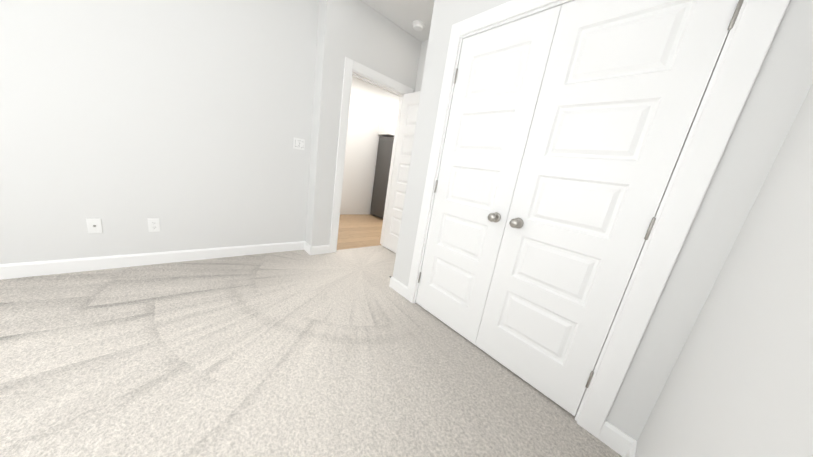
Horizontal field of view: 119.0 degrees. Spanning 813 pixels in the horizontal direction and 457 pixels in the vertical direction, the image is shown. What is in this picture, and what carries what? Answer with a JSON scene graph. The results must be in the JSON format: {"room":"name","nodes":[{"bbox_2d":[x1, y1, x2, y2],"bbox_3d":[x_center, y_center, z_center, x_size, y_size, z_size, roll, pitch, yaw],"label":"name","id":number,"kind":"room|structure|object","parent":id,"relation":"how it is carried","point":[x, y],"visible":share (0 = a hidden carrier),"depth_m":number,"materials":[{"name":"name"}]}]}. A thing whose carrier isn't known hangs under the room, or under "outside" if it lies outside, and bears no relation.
{"room":"empty bedroom","nodes":[
{"label":"empty bedroom","id":0,"kind":"room"},
{"bbox_2d":[0,0,318,263],"bbox_3d":[-2.416,-0.956,1.488,3.580,2.760,0.120,-3,18,-42],"label":"wall","id":1,"kind":"structure","parent":0,"point":[185,122],"depth_m":1.87,"materials":[{"name":"white paint"}]},
{"bbox_2d":[86,218,102,232],"bbox_3d":[-2.355,-0.018,1.807,0.070,0.115,0.018,-3,18,-42],"label":"outlet","id":2,"kind":"object","parent":1,"relation":"attached to","point":[94,225],"visible":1,"depth_m":1.81,"materials":[{"name":"white plastic"}]},
{"bbox_2d":[147,218,160,231],"bbox_3d":[-2.129,-0.028,2.020,0.070,0.115,0.009,-3,18,-42],"label":"outlet","id":3,"kind":"object","parent":1,"relation":"attached to","point":[153,224],"visible":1,"depth_m":2.02,"materials":[{"name":"white plastic"}]},
{"bbox_2d":[0,241,307,279],"bbox_3d":[-2.520,0.279,1.770,3.460,0.105,0.014,-3,18,-42],"label":"baseboard","id":4,"kind":"structure","parent":1,"relation":"attached to","point":[37,268],"depth_m":1.98,"materials":[{"name":"white paint"}]},
{"bbox_2d":[293,137,304,149],"bbox_3d":[-1.156,-0.913,2.582,0.116,0.115,0.010,-3,18,-42],"label":"light switch","id":5,"kind":"object","parent":1,"relation":"attached to","point":[298,143],"visible":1,"depth_m":2.58,"materials":[{"name":"white plastic"}]},
{"bbox_2d":[0,245,621,456],"bbox_3d":[-1.100,0.738,1.143,4.920,0.060,3.250,-3,18,-42],"label":"floor carpet","id":6,"kind":"object","parent":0,"point":[337,353],"visible":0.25,"depth_m":1.25,"materials":[{"name":"beige carpet"}]},
{"bbox_2d":[305,0,339,245],"bbox_3d":[-1.588,-1.258,3.311,0.120,2.760,2.170,-3,18,-42],"label":"wall","id":7,"kind":"structure","parent":0,"point":[328,17],"depth_m":2.51,"materials":[{"name":"white paint"}]},
{"bbox_2d":[337,214,382,249],"bbox_3d":[-0.036,-0.068,5.251,4.800,0.056,2.115,-3,18,-42],"label":"floor","id":8,"kind":"structure","parent":0,"point":[358,230],"depth_m":4.14,"materials":[{"name":"brown wood"}]},
{"bbox_2d":[370,137,393,218],"bbox_3d":[-0.124,-1.088,5.455,0.910,1.778,0.818,-3,18,-42],"label":"fridge","id":9,"kind":"object","parent":8,"relation":"on","point":[383,161],"visible":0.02,"depth_m":5.24,"materials":[{"name":"silver metal"}]},
{"bbox_2d":[340,76,398,214],"bbox_3d":[-0.506,-1.637,5.625,4.620,2.760,0.120,-3,18,-42],"label":"wall","id":10,"kind":"structure","parent":0,"point":[369,103],"depth_m":5.12,"materials":[{"name":"white paint"}]},
{"bbox_2d":[322,0,421,244],"bbox_3d":[0.837,-1.081,4.180,4.620,2.760,0.120,-3,18,-42],"label":"wall","id":11,"kind":"structure","parent":0,"point":[370,37],"depth_m":2.64,"materials":[{"name":"white paint"}]},
{"bbox_2d":[329,57,412,252],"bbox_3d":[-0.480,-0.770,3.075,0.964,2.147,0.156,-3,18,-42],"label":"door frame","id":12,"kind":"structure","parent":11,"relation":"attached to","point":[353,68],"depth_m":2.77,"materials":[{"name":"white paint"}]},
{"bbox_2d":[383,91,420,252],"bbox_3d":[0.060,-0.621,3.008,0.035,2.030,0.754,-3,18,-41],"label":"entry door","id":13,"kind":"structure","parent":11,"relation":"in","point":[408,118],"depth_m":3.13,"materials":[{"name":"white paint"}]},
{"bbox_2d":[355,0,434,96],"bbox_3d":[0.019,-2.261,2.341,8.440,0.100,5.100,-3,18,-42],"label":"ceiling","id":14,"kind":"structure","parent":0,"point":[403,14],"depth_m":2.50,"materials":[{"name":"white paint"}]},
{"bbox_2d":[412,20,424,30],"bbox_3d":[0.132,-2.245,2.665,0.148,0.044,0.148,-3,18,-42],"label":"smoke detector","id":15,"kind":"object","parent":14,"relation":"attached to","point":[417,25],"visible":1,"depth_m":2.63,"materials":[{"name":"white plastic"}]},
{"bbox_2d":[415,40,427,91],"bbox_3d":[0.986,-0.619,2.333,0.120,2.760,2.930,-3,18,-42],"label":"wall","id":16,"kind":"structure","parent":0,"point":[421,64],"depth_m":3.03,"materials":[{"name":"white paint"}]},
{"bbox_2d":[393,0,812,440],"bbox_3d":[0.678,-0.460,1.462,0.120,2.760,1.780,-3,18,-42],"label":"wall","id":17,"kind":"structure","parent":0,"point":[780,89],"depth_m":0.92,"materials":[{"name":"white paint"}]},
{"bbox_2d":[389,277,403,288],"bbox_3d":[0.140,0.501,2.604,0.804,0.105,0.014,-3,18,-42],"label":"baseboard","id":18,"kind":"structure","parent":17,"relation":"attached to","point":[394,283],"depth_m":2.29,"materials":[{"name":"white paint"}]},
{"bbox_2d":[416,5,561,344],"bbox_3d":[0.447,-0.243,1.675,0.035,2.030,0.608,-3,18,-42],"label":"closet door","id":19,"kind":"structure","parent":17,"relation":"in","point":[499,78],"depth_m":1.60,"materials":[{"name":"white paint"}]},
{"bbox_2d":[406,0,789,437],"bbox_3d":[0.675,-0.206,1.469,0.140,2.147,1.428,-3,18,-42],"label":"trim","id":20,"kind":"structure","parent":17,"relation":"attached to","point":[747,44],"depth_m":0.99,"materials":[{"name":"white paint"}]},
{"bbox_2d":[475,0,738,415],"bbox_3d":[0.847,-0.077,1.245,0.035,2.030,0.608,-3,18,-42],"label":"closet door","id":21,"kind":"structure","parent":17,"relation":"in","point":[623,87],"depth_m":1.17,"materials":[{"name":"white paint"}]},
{"bbox_2d":[612,430,636,456],"bbox_3d":[-0.417,1.079,-0.198,3.860,0.105,0.040,-3,18,-42],"label":"baseboard","id":22,"kind":"structure","parent":17,"relation":"attached to","point":[618,441],"depth_m":1.09,"materials":[{"name":"white paint"}]},
{"bbox_2d":[635,84,812,456],"bbox_3d":[0.087,-0.133,-0.309,4.800,2.760,0.120,-3,18,-42],"label":"wall","id":23,"kind":"structure","parent":0,"point":[739,382],"depth_m":0.53,"materials":[{"name":"white paint"}]}
]}

